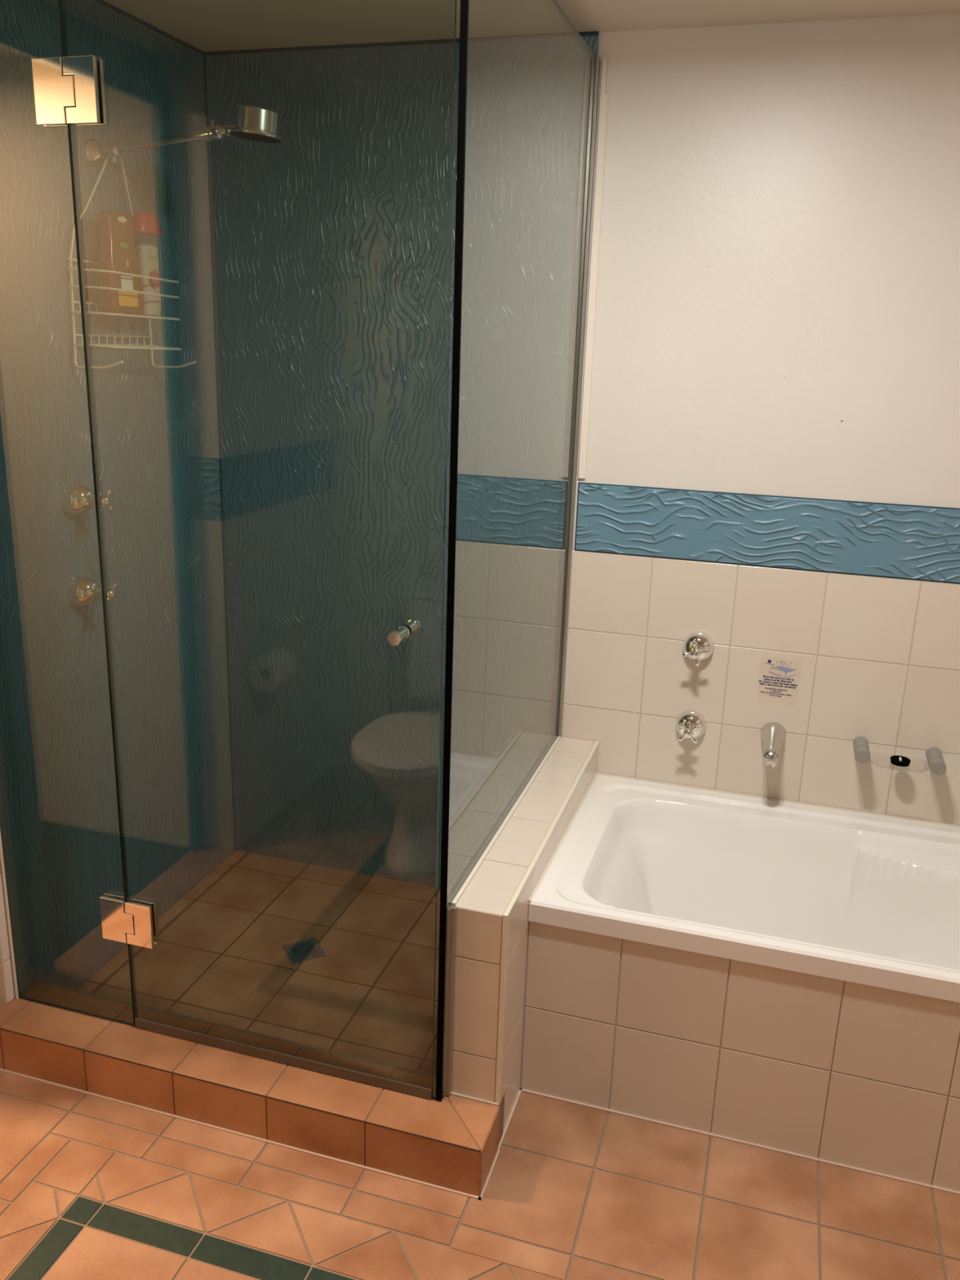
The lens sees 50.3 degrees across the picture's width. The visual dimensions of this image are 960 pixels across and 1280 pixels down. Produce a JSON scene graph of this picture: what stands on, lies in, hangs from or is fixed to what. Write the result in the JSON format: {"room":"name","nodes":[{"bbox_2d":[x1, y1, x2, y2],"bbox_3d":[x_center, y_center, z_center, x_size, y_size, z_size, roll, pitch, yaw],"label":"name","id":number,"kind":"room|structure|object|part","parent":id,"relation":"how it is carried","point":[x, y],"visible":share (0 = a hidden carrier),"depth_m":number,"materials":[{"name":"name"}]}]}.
{"room":"bathroom","nodes":[
{"label":"bathroom","id":0,"kind":"room"},
{"bbox_2d":[0,0,234,1004],"bbox_3d":[-1.007,-0.311,2.576,0.200,2.332,1.030,7,17,16],"label":"wall","id":1,"kind":"structure","parent":0,"point":[156,428],"depth_m":2.50,"materials":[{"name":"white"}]},
{"bbox_2d":[60,481,113,515],"bbox_3d":[-0.905,-0.325,2.371,0.102,0.078,0.078,7,17,16],"label":"tap","id":2,"kind":"object","parent":1,"relation":"attached to","point":[77,498],"visible":0.91,"depth_m":2.35,"materials":[{"name":"silver metal"}]},
{"bbox_3d":[-0.866,-0.321,2.360,0.021,0.054,0.054,7,17,16],"label":"handle","id":3,"kind":"part","parent":2,"relation":"part of","materials":[{"name":"silver metal"}]},
{"bbox_2d":[66,573,118,607],"bbox_3d":[-0.913,-0.113,2.429,0.102,0.078,0.078,7,17,16],"label":"tap","id":4,"kind":"object","parent":1,"relation":"attached to","point":[82,590],"visible":0.78,"depth_m":2.41,"materials":[{"name":"silver metal"}]},
{"bbox_3d":[-0.874,-0.109,2.418,0.021,0.054,0.054,7,17,16],"label":"handle","id":5,"kind":"part","parent":4,"relation":"part of","materials":[{"name":"silver metal"}]},
{"bbox_2d":[66,155,195,368],"bbox_3d":[-0.812,-0.886,2.383,0.129,0.492,0.306,7,17,16],"label":"shower caddy","id":6,"kind":"object","parent":1,"relation":"attached to","point":[151,347],"visible":0.82,"depth_m":2.34,"materials":[{"name":"white metal"}]},
{"bbox_2d":[97,210,143,315],"bbox_3d":[-0.830,-0.868,2.357,0.052,0.221,0.127,7,17,16],"label":"shampoo bottle","id":7,"kind":"object","parent":6,"relation":"in","point":[117,248],"visible":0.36,"depth_m":2.33,"materials":[{"name":"brown plastic"}]},
{"bbox_2d":[67,267,180,320],"bbox_3d":[-0.826,-0.812,2.409,0.103,0.103,0.303,7,17,16],"label":"basket","id":8,"kind":"object","parent":6,"relation":"on","point":[72,286],"depth_m":2.31,"materials":[{"name":"white metal"}]},
{"bbox_2d":[73,333,182,350],"bbox_3d":[-0.830,-0.710,2.439,0.103,0.033,0.303,7,17,16],"label":"basket","id":9,"kind":"object","parent":6,"relation":"on","point":[151,347],"depth_m":2.44,"materials":[{"name":"white metal"}]},
{"bbox_2d":[132,210,162,316],"bbox_3d":[-0.801,-0.906,2.465,0.052,0.237,0.092,7,17,16],"label":"wash bottle","id":10,"kind":"object","parent":6,"relation":"in","point":[146,223],"visible":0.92,"depth_m":2.44,"materials":[{"name":"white plastic"}]},
{"bbox_2d":[84,105,282,167],"bbox_3d":[-0.655,-1.108,2.257,0.471,0.111,0.112,7,17,16],"label":"shower","id":11,"kind":"object","parent":1,"relation":"attached to","point":[254,123],"visible":1,"depth_m":2.22,"materials":[{"name":"silver metal"}]},
{"bbox_3d":[-0.731,-1.108,2.279,0.277,0.048,0.017,6,17,15],"label":"arm","id":12,"kind":"part","parent":11,"relation":"part of","materials":[{"name":"silver metal"}]},
{"bbox_2d":[0,850,959,1279],"bbox_3d":[-0.113,1.311,1.350,3.227,0.053,3.600,7,17,16],"label":"floor","id":13,"kind":"structure","parent":0,"point":[92,1188],"depth_m":2.05,"materials":[{"name":"tile"}]},
{"bbox_2d":[0,981,505,1200],"bbox_3d":[-0.597,0.955,2.252,1.312,0.126,0.180,7,17,16],"label":"step","id":14,"kind":"structure","parent":13,"relation":"on","point":[451,1144],"depth_m":2.17,"materials":[{"name":"tile"}]},
{"bbox_2d":[0,0,135,1026],"bbox_3d":[-0.899,-0.183,2.050,0.317,2.161,0.011,7,17,16],"label":"shower panel","id":15,"kind":"object","parent":14,"relation":"on","point":[2,857],"visible":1,"depth_m":2.07,"materials":[{"name":"clear glass"}]},
{"bbox_2d":[31,0,457,1099],"bbox_3d":[-0.433,-0.131,1.920,0.770,2.161,0.109,7,17,16],"label":"shower door","id":16,"kind":"structure","parent":15,"relation":"attached to","point":[77,98],"depth_m":1.93,"materials":[{"name":"clear glass"}]},
{"bbox_3d":[-0.145,-0.008,1.831,0.025,0.025,0.050,7,17,16],"label":"door knob","id":17,"kind":"part","parent":16,"relation":"part of","materials":[{"name":"silver metal"}]},
{"bbox_3d":[-0.128,-0.023,1.886,0.025,0.025,0.050,7,17,16],"label":"door knob","id":18,"kind":"part","parent":16,"relation":"part of","materials":[{"name":"silver metal"}]},
{"bbox_2d":[282,937,326,964],"bbox_3d":[-0.482,0.852,2.797,0.094,0.004,0.094,-7,18,-27],"label":"floor drain","id":19,"kind":"object","parent":13,"relation":"on","point":[303,951],"visible":1,"depth_m":2.79,"materials":[{"name":"silver metal"}]},
{"bbox_2d":[528,772,959,1002],"bbox_3d":[1.030,0.726,2.351,1.710,0.379,0.788,7,17,16],"label":"bathtub","id":20,"kind":"object","parent":13,"relation":"on","point":[871,899],"visible":0.59,"depth_m":2.62,"materials":[{"name":"white ceramic"}]},
{"bbox_2d":[442,737,599,1148],"bbox_3d":[0.127,0.670,2.521,0.131,0.554,0.971,7,17,16],"label":"wall","id":21,"kind":"structure","parent":0,"point":[492,912],"depth_m":2.11,"materials":[{"name":"beige tile"}]},
{"bbox_2d":[435,0,600,1101],"bbox_3d":[0.097,-0.214,2.267,0.028,2.160,1.003,7,17,16],"label":"shower panel","id":22,"kind":"object","parent":21,"relation":"on","point":[593,66],"visible":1,"depth_m":2.07,"materials":[{"name":"clear glass"}]},
{"bbox_2d":[102,0,959,51],"bbox_3d":[0.036,-0.966,0.669,3.270,0.050,3.800,7,17,16],"label":"ceiling","id":23,"kind":"structure","parent":0,"point":[206,25],"depth_m":2.32,"materials":[{"name":"beige paint"}]},
{"bbox_2d":[205,13,959,890],"bbox_3d":[0.579,-0.292,2.689,3.177,2.332,0.106,7,17,16],"label":"wall","id":24,"kind":"structure","parent":0,"point":[331,240],"depth_m":2.66,"materials":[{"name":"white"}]},
{"bbox_2d":[93,0,598,851],"bbox_3d":[-0.403,-0.246,2.421,1.053,2.332,0.981,7,17,16],"label":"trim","id":25,"kind":"structure","parent":24,"relation":"attached to","point":[101,2],"depth_m":2.65,"materials":[{"name":"blue"}]},
{"bbox_2d":[577,57,608,479],"bbox_3d":[0.284,-0.903,2.557,0.020,0.994,0.007,7,17,16],"label":"trim","id":26,"kind":"structure","parent":24,"relation":"attached to","point":[603,102],"depth_m":2.55,"materials":[{"name":"beige plastic"}]},
{"bbox_2d":[675,710,706,743],"bbox_3d":[0.563,0.239,2.743,0.080,0.080,0.087,7,17,16],"label":"tap","id":27,"kind":"object","parent":24,"relation":"attached to","point":[690,724],"visible":1,"depth_m":2.75,"materials":[{"name":"silver metal"}]},
{"bbox_3d":[0.553,0.248,2.713,0.052,0.052,0.021,7,17,16],"label":"handle","id":28,"kind":"part","parent":27,"relation":"part of","materials":[{"name":"silver metal"}]},
{"bbox_2d":[682,631,713,666],"bbox_3d":[0.570,0.026,2.682,0.080,0.080,0.087,7,17,16],"label":"tap","id":29,"kind":"object","parent":24,"relation":"attached to","point":[698,646],"visible":1,"depth_m":2.69,"materials":[{"name":"silver metal"}]},
{"bbox_3d":[0.560,0.035,2.651,0.067,0.067,0.021,7,17,16],"label":"handle","id":30,"kind":"part","parent":29,"relation":"part of","materials":[{"name":"silver metal"}]},
{"bbox_2d":[574,482,959,583],"bbox_3d":[1.123,-0.231,2.482,1.811,0.183,0.006,7,17,16],"label":"tiles","id":31,"kind":"structure","parent":24,"relation":"attached to","point":[870,539],"depth_m":2.59,"materials":[{"name":"blue tile"}]},
{"bbox_2d":[760,721,785,767],"bbox_3d":[0.761,0.274,2.662,0.064,0.080,0.139,7,17,16],"label":"spout","id":32,"kind":"object","parent":24,"relation":"attached to","point":[772,734],"visible":1,"depth_m":2.65,"materials":[{"name":"silver metal"}]},
{"bbox_2d":[759,659,797,697],"bbox_3d":[0.785,0.111,2.684,0.104,0.130,0.002,7,17,16],"label":"sticker","id":33,"kind":"object","parent":24,"relation":"attached to","point":[785,670],"visible":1,"depth_m":2.68,"materials":[{"name":"blue"}]},
{"bbox_2d":[853,736,946,775],"bbox_3d":[1.061,0.295,2.590,0.214,0.041,0.109,7,17,16],"label":"soap dish","id":34,"kind":"object","parent":24,"relation":"attached to","point":[935,761],"visible":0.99,"depth_m":2.57,"materials":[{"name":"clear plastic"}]},
{"bbox_3d":[0.978,0.282,2.618,0.037,0.037,0.100,7,17,16],"label":"post","id":35,"kind":"part","parent":34,"relation":"part of","materials":[{"name":"grey plastic"}]},
{"bbox_2d":[889,755,911,766],"bbox_3d":[1.065,0.306,2.589,0.049,0.012,0.049,7,17,16],"label":"plug","id":36,"kind":"object","parent":34,"relation":"on","point":[900,761],"visible":1,"depth_m":2.58,"materials":[{"name":"black rubber"}]},
{"bbox_3d":[1.147,0.305,2.571,0.037,0.037,0.100,7,17,16],"label":"post","id":37,"kind":"part","parent":34,"relation":"part of","materials":[{"name":"grey plastic"}]},
{"bbox_2d":[520,920,959,1195],"bbox_3d":[0.922,0.896,2.038,1.710,0.436,0.055,7,17,16],"label":"bathtub surround","id":38,"kind":"structure","parent":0,"point":[864,1078],"depth_m":2.12,"materials":[{"name":"beige tile"}]}
]}

